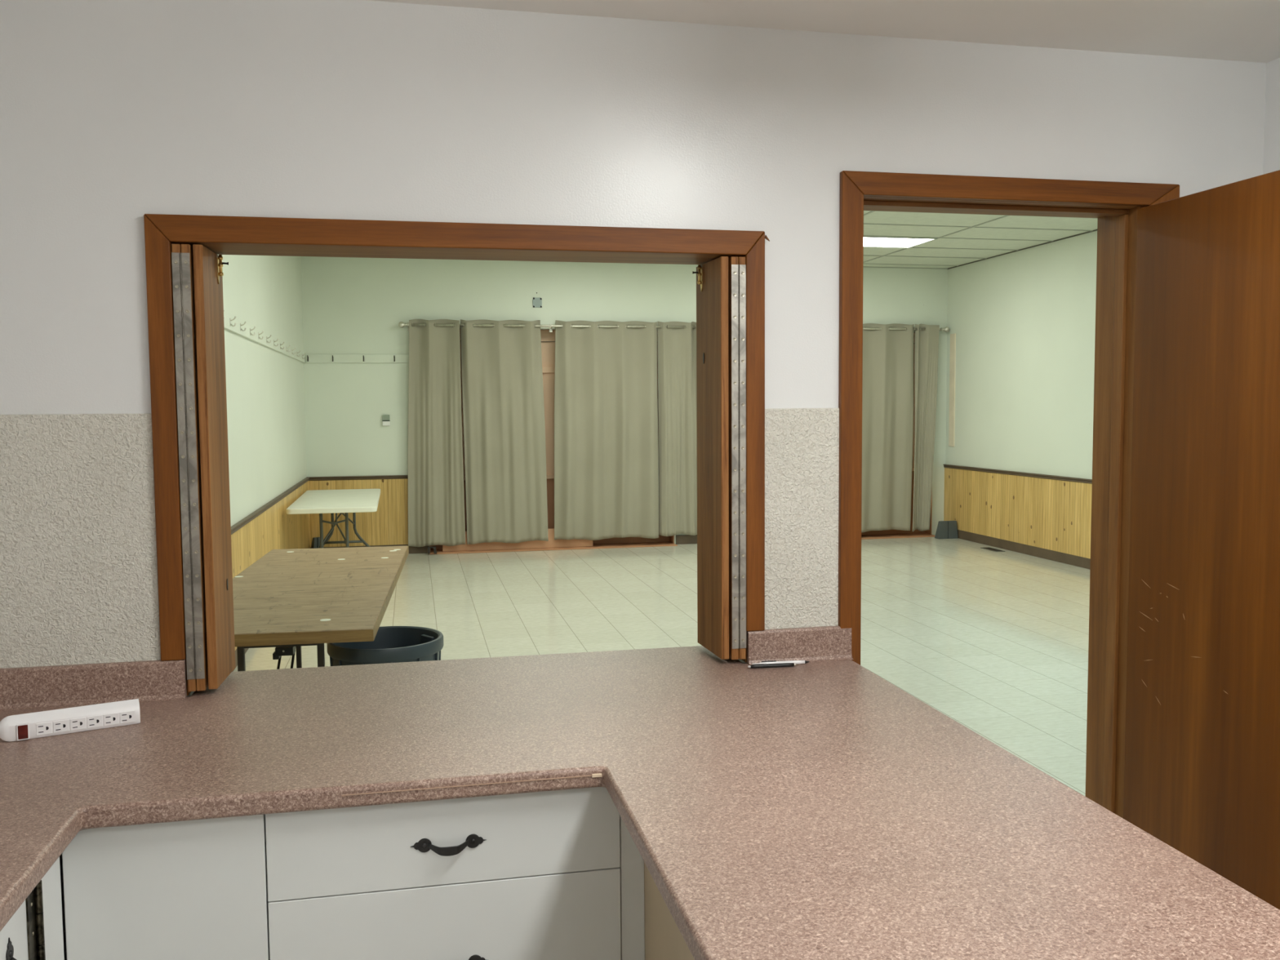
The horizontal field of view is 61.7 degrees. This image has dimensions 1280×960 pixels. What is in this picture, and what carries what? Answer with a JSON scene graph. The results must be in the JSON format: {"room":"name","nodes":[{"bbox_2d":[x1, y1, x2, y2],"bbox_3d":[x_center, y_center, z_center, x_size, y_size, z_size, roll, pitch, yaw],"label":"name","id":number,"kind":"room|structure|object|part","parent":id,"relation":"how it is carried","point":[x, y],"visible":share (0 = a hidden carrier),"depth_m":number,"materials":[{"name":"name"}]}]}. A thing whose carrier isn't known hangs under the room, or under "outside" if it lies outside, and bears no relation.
{"room":"kitchen","nodes":[
{"label":"kitchen","id":0,"kind":"room"},
{"bbox_2d":[17,724,28,739],"bbox_3d":[-1.181,0.483,2.051,0.017,0.026,0.003,-3,5,-31],"label":"switch","id":1,"kind":"object","parent":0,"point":[23,730],"depth_m":2.05,"materials":[{"name":"red plastic"}]},
{"bbox_2d":[35,721,52,735],"bbox_3d":[-1.153,0.481,2.074,0.028,0.023,0.005,-3,5,-31],"label":"outlet","id":2,"kind":"object","parent":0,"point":[42,728],"depth_m":2.07,"materials":[{"name":"white plastic"}]},
{"bbox_2d":[53,719,69,733],"bbox_3d":[-1.128,0.480,2.088,0.028,0.023,0.005,-3,5,-31],"label":"outlet","id":3,"kind":"object","parent":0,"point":[60,726],"depth_m":2.09,"materials":[{"name":"white plastic"}]},
{"bbox_2d":[70,716,86,730],"bbox_3d":[-1.103,0.479,2.103,0.028,0.023,0.005,-3,5,-31],"label":"outlet","id":4,"kind":"object","parent":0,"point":[77,723],"depth_m":2.10,"materials":[{"name":"white plastic"}]},
{"bbox_2d":[86,715,102,728],"bbox_3d":[-1.078,0.477,2.118,0.028,0.023,0.005,-3,5,-31],"label":"outlet","id":5,"kind":"object","parent":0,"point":[92,721],"depth_m":2.12,"materials":[{"name":"white plastic"}]},
{"bbox_2d":[103,712,119,725],"bbox_3d":[-1.053,0.476,2.133,0.028,0.023,0.005,-3,5,-31],"label":"outlet","id":6,"kind":"object","parent":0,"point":[109,718],"depth_m":2.13,"materials":[{"name":"white plastic"}]},
{"bbox_2d":[120,710,135,724],"bbox_3d":[-1.028,0.475,2.148,0.028,0.023,0.005,-3,5,-31],"label":"outlet","id":7,"kind":"object","parent":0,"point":[126,717],"depth_m":2.15,"materials":[{"name":"white plastic"}]},
{"bbox_2d":[217,254,306,526],"bbox_3d":[-2.709,-0.547,7.143,0.150,3.250,9.840,-1,4,-12],"label":"wall","id":8,"kind":"structure","parent":0,"point":[265,385],"depth_m":8.02,"materials":[{"name":"paint"}]},
{"bbox_2d":[223,310,305,362],"bbox_3d":[-2.611,-0.995,7.130,0.056,0.085,8.150,-1,4,-12],"label":"rail","id":9,"kind":"object","parent":8,"relation":"attached to","point":[232,324],"visible":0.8,"depth_m":7.70,"materials":[{"name":"paint"}]},
{"bbox_2d":[231,476,309,534],"bbox_3d":[-2.529,0.280,6.812,0.030,0.042,9.010,-1,4,-12],"label":"trim","id":10,"kind":"structure","parent":8,"relation":"attached to","point":[242,522],"depth_m":7.81,"materials":[{"name":"brown paint"}]},
{"bbox_2d":[231,480,310,650],"bbox_3d":[-2.534,0.646,6.835,0.014,0.710,9.010,-1,4,-12],"label":"trim","id":11,"kind":"structure","parent":8,"relation":"attached to","point":[273,529],"depth_m":8.23,"materials":[{"name":"brown wood"}]},
{"bbox_2d":[231,547,311,671],"bbox_3d":[-2.529,1.050,6.862,0.018,0.100,9.010,-1,4,-12],"label":"baseboard","id":12,"kind":"structure","parent":8,"relation":"attached to","point":[246,649],"depth_m":6.46,"materials":[{"name":"brown paint"}]},
{"bbox_2d":[300,256,947,543],"bbox_3d":[0.051,-0.895,11.978,7.270,3.250,0.150,-1,4,-12],"label":"wall","id":13,"kind":"structure","parent":0,"point":[351,305],"depth_m":11.37,"materials":[{"name":"paint"}]},
{"bbox_2d":[305,354,408,363],"bbox_3d":[-2.947,-1.271,11.207,1.058,0.088,0.056,-1,4,-12],"label":"rail","id":14,"kind":"object","parent":13,"relation":"attached to","point":[363,358],"visible":1,"depth_m":11.22,"materials":[{"name":"paint"}]},
{"bbox_2d":[308,479,408,547],"bbox_3d":[-2.914,0.342,11.342,1.126,0.710,0.014,-1,4,-12],"label":"trim","id":15,"kind":"structure","parent":13,"relation":"attached to","point":[387,526],"depth_m":11.36,"materials":[{"name":"brown wood"}]},
{"bbox_2d":[308,475,408,480],"bbox_3d":[-2.922,-0.022,11.308,1.140,0.042,0.030,-1,4,-12],"label":"trim","id":16,"kind":"structure","parent":13,"relation":"attached to","point":[380,477],"depth_m":11.29,"materials":[{"name":"brown paint"}]},
{"bbox_2d":[382,414,390,426],"bbox_3d":[-2.683,-0.631,11.320,0.079,0.115,0.028,-1,4,-12],"label":"thermostat","id":17,"kind":"object","parent":13,"relation":"attached to","point":[385,418],"visible":1,"depth_m":11.31,"materials":[{"name":"white plastic"}]},
{"bbox_2d":[323,534,697,553],"bbox_3d":[-0.552,0.695,11.869,5.942,0.100,0.018,-1,4,-12],"label":"baseboard","id":18,"kind":"structure","parent":13,"relation":"attached to","point":[685,539],"depth_m":11.49,"materials":[{"name":"brown paint"}]},
{"bbox_2d":[532,292,542,307],"bbox_3d":[-1.111,-1.946,11.576,0.101,0.164,0.014,-1,4,-12],"label":"junction box","id":19,"kind":"object","parent":13,"relation":"attached to","point":[537,302],"visible":1,"depth_m":11.57,"materials":[{"name":"grey metal"}]},
{"bbox_2d":[398,321,695,332],"bbox_3d":[-0.816,-1.653,11.605,3.512,0.094,0.119,-1,4,-12],"label":"curtain rod","id":20,"kind":"object","parent":13,"relation":"attached to","point":[401,324],"visible":0.54,"depth_m":11.52,"materials":[{"name":"silver metal"}]},
{"bbox_2d":[408,319,465,546],"bbox_3d":[-2.178,-0.493,11.358,0.601,2.414,0.085,-1,4,-12],"label":"curtain","id":21,"kind":"object","parent":20,"relation":"hanging from","point":[436,497],"visible":1,"depth_m":11.37,"materials":[{"name":"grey fabric"}]},
{"bbox_2d":[460,319,548,544],"bbox_3d":[-1.452,-0.514,11.515,0.900,2.404,0.077,-1,4,-12],"label":"curtain","id":22,"kind":"object","parent":20,"relation":"hanging from","point":[503,391],"visible":1,"depth_m":11.51,"materials":[{"name":"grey fabric"}]},
{"bbox_3d":[-0.810,-1.664,11.579,3.306,0.025,0.025,-1,4,-12],"label":"rod","id":23,"kind":"part","parent":20,"relation":"part of","materials":[{"name":"silver metal"}]},
{"bbox_2d":[554,320,658,540],"bbox_3d":[-0.369,-0.539,11.735,1.172,2.399,0.097,-1,4,-12],"label":"curtain","id":24,"kind":"object","parent":20,"relation":"hanging from","point":[606,459],"visible":1,"depth_m":11.75,"materials":[{"name":"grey fabric"}]},
{"bbox_2d":[657,321,697,536],"bbox_3d":[0.449,-0.565,11.909,0.498,2.384,0.101,-1,4,-12],"label":"curtain","id":25,"kind":"object","parent":20,"relation":"hanging from","point":[677,347],"visible":0.9,"depth_m":11.91,"materials":[{"name":"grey fabric"}]},
{"bbox_2d":[429,328,677,554],"bbox_3d":[-0.952,-0.461,11.736,2.750,2.430,0.360,-1,4,-12],"label":"window","id":26,"kind":"structure","parent":13,"relation":"in","point":[548,339],"depth_m":11.83,"materials":[{"name":"brown paint"}]},
{"bbox_3d":[-0.976,-0.035,11.893,2.710,0.040,0.040,-1,4,-12],"label":"sill","id":27,"kind":"part","parent":26,"relation":"part of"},
{"bbox_3d":[-0.966,-0.465,11.800,2.750,2.430,0.170,-1,4,-12],"label":"panel","id":28,"kind":"part","parent":26,"relation":"part of","materials":[{"name":"brown wood"}]},
{"bbox_3d":[-0.986,-1.215,11.817,2.710,0.065,0.030,-1,4,-12],"label":"rail","id":29,"kind":"part","parent":26,"relation":"part of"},
{"bbox_2d":[861,333,934,539],"bbox_3d":[2.906,-0.545,12.555,1.160,2.430,0.360,-1,4,-12],"label":"window","id":30,"kind":"structure","parent":13,"relation":"in","point":[885,534],"depth_m":12.76,"materials":[{"name":"brown paint"}]},
{"bbox_3d":[2.893,-0.549,12.619,1.160,2.430,0.170,-1,4,-12],"label":"panel","id":31,"kind":"part","parent":30,"relation":"part of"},
{"bbox_2d":[862,326,949,332],"bbox_3d":[2.667,-1.728,12.344,1.921,0.094,0.119,-1,4,-12],"label":"curtain rod","id":32,"kind":"object","parent":13,"relation":"attached to","point":[946,329],"visible":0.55,"depth_m":12.38,"materials":[{"name":"silver metal"}]},
{"bbox_2d":[861,323,914,532],"bbox_3d":[2.559,-0.597,12.365,1.297,2.414,0.089,-1,4,-12],"label":"curtain","id":33,"kind":"object","parent":32,"relation":"hanging from","point":[887,385],"visible":0.5,"depth_m":12.43,"materials":[{"name":"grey fabric"}]},
{"bbox_3d":[2.672,-1.740,12.318,1.715,0.025,0.025,-1,4,-12],"label":"rod","id":34,"kind":"part","parent":32,"relation":"part of","materials":[{"name":"silver metal"}]},
{"bbox_2d":[912,324,939,531],"bbox_3d":[3.337,-0.608,12.520,0.308,2.424,0.086,-1,4,-2],"label":"curtain","id":35,"kind":"object","parent":32,"relation":"hanging from","point":[926,341],"visible":1,"depth_m":12.51,"materials":[{"name":"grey fabric"}]},
{"bbox_2d":[0,0,1266,959],"bbox_3d":[1.933,-0.302,3.028,7.650,3.250,0.160,-1,4,-12],"label":"wall","id":36,"kind":"structure","parent":0,"point":[113,113],"depth_m":2.43,"materials":[{"name":"white paint"}]},
{"bbox_2d":[0,413,160,668],"bbox_3d":[-1.353,0.156,2.271,0.630,0.588,0.006,-1,4,-12],"label":"backsplash","id":37,"kind":"structure","parent":36,"relation":"attached to","point":[78,566],"depth_m":2.30,"materials":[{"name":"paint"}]},
{"bbox_2d":[0,659,186,711],"bbox_3d":[-1.326,0.444,2.278,0.672,0.084,0.028,-1,4,-12],"label":"backsplash","id":38,"kind":"structure","parent":36,"relation":"attached to","point":[147,681],"depth_m":2.31,"materials":[{"name":"pink laminate"}]},
{"bbox_2d":[171,244,235,691],"bbox_3d":[-0.974,-0.027,2.428,0.092,0.974,0.202,-1,4,-12],"label":"shutter","id":39,"kind":"object","parent":36,"relation":"attached to","point":[197,273],"visible":1,"depth_m":2.35,"materials":[{"name":"brown wood"}]},
{"bbox_3d":[-1.009,-0.025,2.411,0.017,0.974,0.173,-1,4,-12],"label":"panel","id":40,"kind":"part","parent":39,"relation":"part of","materials":[{"name":"brown wood"}]},
{"bbox_3d":[-0.990,-0.026,2.416,0.018,0.974,0.175,-1,4,-12],"label":"panel","id":41,"kind":"part","parent":39,"relation":"part of","materials":[{"name":"brown wood"}]},
{"bbox_3d":[-0.965,-0.028,2.433,0.019,0.972,0.197,-1,4,-10],"label":"panel","id":42,"kind":"part","parent":39,"relation":"part of","materials":[{"name":"brown wood"}]},
{"bbox_3d":[-0.965,-0.479,2.452,0.002,0.060,0.012,-1,4,-12],"label":"bolt plate","id":43,"kind":"part","parent":39,"relation":"part of","materials":[{"name":"gold metal"}]},
{"bbox_2d":[143,213,769,695],"bbox_3d":[-0.388,-0.064,2.547,1.394,1.046,0.198,-1,4,-12],"label":"trim","id":44,"kind":"structure","parent":36,"relation":"attached to","point":[222,235],"depth_m":2.41,"materials":[{"name":"red wood"}]},
{"bbox_3d":[-1.027,-0.085,2.318,0.050,0.961,0.020,-1,4,-12],"label":"casing","id":45,"kind":"part","parent":44,"relation":"part of","materials":[{"name":"red wood"}]},
{"bbox_3d":[-0.379,-0.552,2.425,1.380,0.057,0.020,-1,4,-12],"label":"head casing","id":46,"kind":"part","parent":44,"relation":"part of","materials":[{"name":"red wood"}]},
{"bbox_3d":[0.278,-0.112,2.595,0.047,0.964,0.020,-1,4,-12],"label":"casing","id":47,"kind":"part","parent":44,"relation":"part of","materials":[{"name":"red wood"}]},
{"bbox_2d":[692,256,746,659],"bbox_3d":[0.192,-0.052,2.675,0.092,0.974,0.202,-1,4,-12],"label":"shutter","id":48,"kind":"object","parent":36,"relation":"attached to","point":[721,282],"visible":1,"depth_m":2.61,"materials":[{"name":"brown wood"}]},
{"bbox_3d":[0.155,-0.503,2.690,0.002,0.060,0.012,-1,4,-12],"label":"bolt plate","id":49,"kind":"part","parent":48,"relation":"part of","materials":[{"name":"gold metal"}]},
{"bbox_3d":[0.180,-0.053,2.676,0.019,0.972,0.197,-1,4,-14],"label":"panel","id":50,"kind":"part","parent":48,"relation":"part of","materials":[{"name":"brown wood"}]},
{"bbox_3d":[0.211,-0.052,2.671,0.018,0.974,0.175,-1,4,-12],"label":"panel","id":51,"kind":"part","parent":48,"relation":"part of","materials":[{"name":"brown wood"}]},
{"bbox_3d":[0.230,-0.052,2.674,0.017,0.974,0.173,-1,4,-12],"label":"panel","id":52,"kind":"part","parent":48,"relation":"part of","materials":[{"name":"brown wood"}]},
{"bbox_2d":[746,625,853,665],"bbox_3d":[0.396,0.407,2.644,0.268,0.081,0.028,-1,4,-12],"label":"backsplash","id":53,"kind":"structure","parent":36,"relation":"attached to","point":[823,643],"depth_m":2.64,"materials":[{"name":"pink laminate"}]},
{"bbox_2d":[764,408,839,629],"bbox_3d":[0.396,0.118,2.643,0.206,0.588,0.006,-1,4,-12],"label":"trim","id":54,"kind":"structure","parent":36,"relation":"attached to","point":[802,445],"depth_m":2.64,"materials":[{"name":"paint"}]},
{"bbox_2d":[838,170,1179,817],"bbox_3d":[0.933,0.288,2.853,0.934,2.111,0.198,-1,4,-12],"label":"trim","id":55,"kind":"structure","parent":36,"relation":"attached to","point":[1116,205],"depth_m":2.83,"materials":[{"name":"red wood"}]},
{"bbox_3d":[0.523,0.304,2.675,0.056,2.110,0.020,-1,4,-12],"label":"casing","id":56,"kind":"part","parent":55,"relation":"part of","materials":[{"name":"red wood"}]},
{"bbox_3d":[0.945,-0.731,2.696,0.931,0.056,0.020,-1,4,-12],"label":"head casing","id":57,"kind":"part","parent":55,"relation":"part of","materials":[{"name":"red wood"}]},
{"bbox_3d":[1.366,0.286,2.854,0.088,2.110,0.020,-1,4,-12],"label":"casing","id":58,"kind":"part","parent":55,"relation":"part of","materials":[{"name":"red wood"}]},
{"bbox_2d":[1123,169,1279,909],"bbox_3d":[1.355,0.341,2.442,0.120,2.031,0.785,-1,4,-12],"label":"door","id":59,"kind":"structure","parent":36,"relation":"in","point":[1202,766],"depth_m":2.53,"materials":[{"name":"brown wood"}]},
{"bbox_2d":[233,537,1089,796],"bbox_3d":[0.853,1.047,8.010,7.750,0.100,9.840,-1,4,-12],"label":"floor","id":60,"kind":"structure","parent":0,"point":[996,643],"depth_m":7.82,"materials":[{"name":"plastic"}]},
{"bbox_2d":[311,537,319,548],"bbox_3d":[-3.374,0.705,11.152,0.079,0.220,0.119,3,5,43],"label":"floor vent","id":61,"kind":"object","parent":60,"relation":"in","point":[316,540],"visible":0.52,"depth_m":11.11,"materials":[{"name":"metal"}]},
{"bbox_2d":[232,546,408,671],"bbox_3d":[-1.540,0.841,5.052,0.768,0.746,2.408,-1,4,-9],"label":"folding table","id":62,"kind":"object","parent":60,"relation":"on","point":[286,601],"visible":0.78,"depth_m":4.60,"materials":[{"name":"brown laminate"}]},
{"bbox_3d":[-1.551,0.923,4.187,0.026,0.700,0.026,-1,4,-12],"label":"leg","id":63,"kind":"part","parent":62,"relation":"part of","materials":[{"name":"black metal"}]},
{"bbox_3d":[-1.855,0.815,5.811,0.026,0.700,0.026,-1,4,-12],"label":"leg","id":64,"kind":"part","parent":62,"relation":"part of","materials":[{"name":"black metal"}]},
{"bbox_3d":[-1.255,0.918,4.235,0.026,0.700,0.026,-1,4,-12],"label":"leg","id":65,"kind":"part","parent":62,"relation":"part of","materials":[{"name":"black metal"}]},
{"bbox_2d":[285,488,380,548],"bbox_3d":[-2.774,0.530,9.886,0.748,0.735,2.127,-1,4,-12],"label":"folding table","id":66,"kind":"object","parent":60,"relation":"on","point":[346,500],"visible":0.75,"depth_m":9.38,"materials":[{"name":"white plastic"}]},
{"bbox_3d":[-2.821,0.600,9.099,0.257,0.702,0.027,-1,4,-13],"label":"leg","id":67,"kind":"part","parent":66,"relation":"part of","materials":[{"name":"grey metal"}]},
{"bbox_3d":[-3.164,0.500,10.617,0.257,0.702,0.030,-1,4,-12],"label":"leg","id":68,"kind":"part","parent":66,"relation":"part of","materials":[{"name":"grey metal"}]},
{"bbox_3d":[-2.392,0.591,9.195,0.257,0.702,0.027,-1,4,-13],"label":"leg","id":69,"kind":"part","parent":66,"relation":"part of","materials":[{"name":"grey metal"}]},
{"bbox_3d":[-2.736,0.490,10.714,0.257,0.702,0.027,-1,4,-13],"label":"leg","id":70,"kind":"part","parent":66,"relation":"part of","materials":[{"name":"grey metal"}]},
{"bbox_2d":[326,626,443,666],"bbox_3d":[-1.074,0.955,4.554,0.480,0.581,0.480,-1,4,-12],"label":"waste bin","id":71,"kind":"object","parent":60,"relation":"on","point":[391,644],"visible":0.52,"depth_m":4.44,"materials":[{"name":"black plastic"}]},
{"bbox_2d":[427,546,436,554],"bbox_3d":[-2.203,0.744,11.357,0.095,0.073,0.035,-1,4,-12],"label":"metal bracket","id":72,"kind":"object","parent":60,"relation":"on","point":[433,547],"visible":1,"depth_m":11.34,"materials":[{"name":"black metal"}]},
{"bbox_2d":[934,520,958,538],"bbox_3d":[3.555,0.574,12.429,0.249,0.205,0.099,-1,4,-12],"label":"floor vent","id":73,"kind":"object","parent":60,"relation":"in","point":[945,529],"visible":1,"depth_m":12.38,"materials":[{"name":"metal"}]},
{"bbox_2d":[980,546,1004,551],"bbox_3d":[3.758,0.741,11.419,0.110,0.006,0.320,-1,4,-12],"label":"floor vent","id":74,"kind":"object","parent":60,"relation":"in","point":[987,548],"visible":1,"depth_m":11.38,"materials":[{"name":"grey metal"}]},
{"bbox_2d":[364,0,1279,62],"bbox_3d":[0.410,-0.978,0.526,3.403,0.080,4.000,-1,4,-12],"label":"ceiling","id":75,"kind":"structure","parent":0,"point":[1237,30],"depth_m":2.49,"materials":[{"name":"paint"}]},
{"bbox_2d":[862,210,1097,268],"bbox_3d":[0.908,-2.162,7.809,7.270,0.050,9.840,-1,4,-12],"label":"ceiling","id":76,"kind":"structure","parent":0,"point":[876,217],"depth_m":10.00,"materials":[{"name":"tile"}]},
{"bbox_2d":[863,236,937,248],"bbox_3d":[2.198,-2.317,10.411,1.196,0.012,0.596,-1,4,-12],"label":"recessed light","id":77,"kind":"object","parent":76,"relation":"in","point":[868,242],"visible":0.52,"depth_m":10.43,"materials":[{"name":"plastic"}]},
{"bbox_2d":[862,210,1097,269],"bbox_3d":[0.995,-2.107,7.406,7.270,0.008,9.010,-1,4,-12],"label":"trim","id":78,"kind":"structure","parent":76,"relation":"attached to","point":[871,211],"depth_m":10.25,"materials":[{"name":"metal"}]},
{"bbox_2d":[945,231,1097,479],"bbox_3d":[4.547,-0.705,8.684,0.150,3.250,9.840,-1,4,-12],"label":"wall","id":79,"kind":"structure","parent":0,"point":[1023,322],"depth_m":11.00,"materials":[{"name":"paint"}]},
{"bbox_2d":[948,333,955,446],"bbox_3d":[3.646,-1.048,12.506,0.012,1.310,0.120,-1,4,-12],"label":"trim","id":80,"kind":"structure","parent":79,"relation":"attached to","point":[953,336],"depth_m":12.49,"materials":[{"name":"pink paint"}]},
{"bbox_2d":[943,467,1092,559],"bbox_3d":[4.475,0.464,8.751,0.014,0.710,8.170,-1,4,-12],"label":"trim","id":81,"kind":"structure","parent":79,"relation":"attached to","point":[1055,515],"depth_m":11.10,"materials":[{"name":"brown wood"}]},
{"bbox_2d":[943,464,1092,484],"bbox_3d":[4.464,0.099,8.724,0.030,0.042,8.170,-1,4,-12],"label":"trim","id":82,"kind":"structure","parent":79,"relation":"attached to","point":[950,466],"depth_m":11.07,"materials":[{"name":"brown paint"}]},
{"bbox_2d":[947,229,1097,269],"bbox_3d":[4.544,-2.183,8.160,0.012,0.010,9.010,-1,4,-12],"label":"trim","id":83,"kind":"structure","parent":79,"relation":"attached to","point":[1095,229],"depth_m":10.92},
{"bbox_2d":[957,529,1090,568],"bbox_3d":[4.564,0.895,8.368,0.018,0.100,9.010,-1,4,-12],"label":"baseboard","id":84,"kind":"structure","parent":79,"relation":"attached to","point":[1063,557],"depth_m":11.02,"materials":[{"name":"brown paint"}]},
{"bbox_2d":[1262,57,1279,174],"bbox_3d":[2.141,0.212,0.975,0.117,2.500,4.000,-1,4,-12],"label":"wall","id":85,"kind":"structure","parent":0,"point":[1272,116],"depth_m":2.82,"materials":[{"name":"white paint"}]},
{"bbox_3d":[0.419,1.545,0.716,3.650,0.100,4.280,-1,4,-12],"label":"floor","id":86,"kind":"structure","parent":0,"visible":0},
{"bbox_2d":[0,856,64,959],"bbox_3d":[-0.954,1.038,0.472,0.616,0.786,2.502,-1,4,-12],"label":"base cabinet","id":87,"kind":"object","parent":86,"relation":"on","point":[34,931],"visible":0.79,"depth_m":1.61,"materials":[{"name":"white laminate"}]},
{"bbox_3d":[-0.880,0.711,1.518,0.023,0.131,0.026,-1,4,-12],"label":"handle","id":88,"kind":"part","parent":87,"relation":"part of","materials":[{"name":"black metal"}]},
{"bbox_3d":[-0.876,0.968,1.423,0.020,0.776,0.434,-1,4,-12],"label":"door","id":89,"kind":"part","parent":87,"relation":"part of","materials":[{"name":"white laminate"}]},
{"bbox_2d":[0,625,1279,959],"bbox_3d":[-0.256,0.541,1.005,2.231,0.122,3.415,-1,4,-12],"label":"countertop","id":90,"kind":"structure","parent":87,"relation":"on","point":[820,808],"depth_m":1.82,"materials":[{"name":"pink laminate"}]},
{"bbox_3d":[-1.183,0.483,2.054,0.021,0.032,0.005,-3,5,-31],"label":"switch frame","id":91,"kind":"part","parent":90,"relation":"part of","materials":[{"name":"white plastic"}]},
{"bbox_3d":[-1.121,0.472,2.108,0.247,0.046,0.039,-3,5,-31],"label":"power strip","id":92,"kind":"part","parent":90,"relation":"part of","materials":[{"name":"white plastic"}]},
{"bbox_2d":[747,662,798,668],"bbox_3d":[0.322,0.446,2.584,0.125,0.012,0.010,-1,4,-8],"label":"ballpoint pen","id":93,"kind":"object","parent":90,"relation":"on","point":[758,665],"visible":1,"depth_m":2.58,"materials":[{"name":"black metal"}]},
{"bbox_2d":[760,660,808,664],"bbox_3d":[0.350,0.445,2.609,0.130,0.012,0.010,-1,4,-9],"label":"ballpoint pen","id":94,"kind":"object","parent":90,"relation":"on","point":[799,662],"visible":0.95,"depth_m":2.61,"materials":[{"name":"white plastic"}]},
{"bbox_2d":[62,814,270,959],"bbox_3d":[-0.844,0.928,2.088,0.312,0.786,0.615,-1,4,-12],"label":"base cabinet","id":95,"kind":"object","parent":86,"relation":"on","point":[197,889],"visible":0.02,"depth_m":1.77,"materials":[{"name":"white laminate"}]},
{"bbox_2d":[265,786,644,959],"bbox_3d":[-0.372,0.918,2.177,0.655,0.786,0.638,-1,4,-12],"label":"base cabinet","id":96,"kind":"object","parent":86,"relation":"on","point":[556,874],"visible":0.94,"depth_m":1.87,"materials":[{"name":"white laminate"}]},
{"bbox_3d":[-0.334,0.625,1.874,0.605,0.160,0.023,-1,4,-12],"label":"drawer","id":97,"kind":"part","parent":96,"relation":"part of","materials":[{"name":"white laminate"}]},
{"bbox_3d":[-0.333,0.810,1.887,0.605,0.209,0.023,-1,4,-12],"label":"drawer","id":98,"kind":"part","parent":96,"relation":"part of","materials":[{"name":"white laminate"}]},
{"bbox_3d":[-0.330,0.633,1.852,0.131,0.026,0.023,-1,4,-12],"label":"handle","id":99,"kind":"part","parent":96,"relation":"part of","materials":[{"name":"black metal"}]},
{"bbox_3d":[-0.329,0.850,1.866,0.131,0.026,0.023,-1,4,-12],"label":"handle","id":100,"kind":"part","parent":96,"relation":"part of","materials":[{"name":"black metal"}]},
{"bbox_2d":[644,862,694,959],"bbox_3d":[0.381,0.992,1.670,0.604,0.876,1.950,-1,4,-12],"label":"base cabinet","id":101,"kind":"object","parent":86,"relation":"on","point":[664,940],"visible":0.02,"depth_m":1.83,"materials":[{"name":"beige wood"}]}
]}

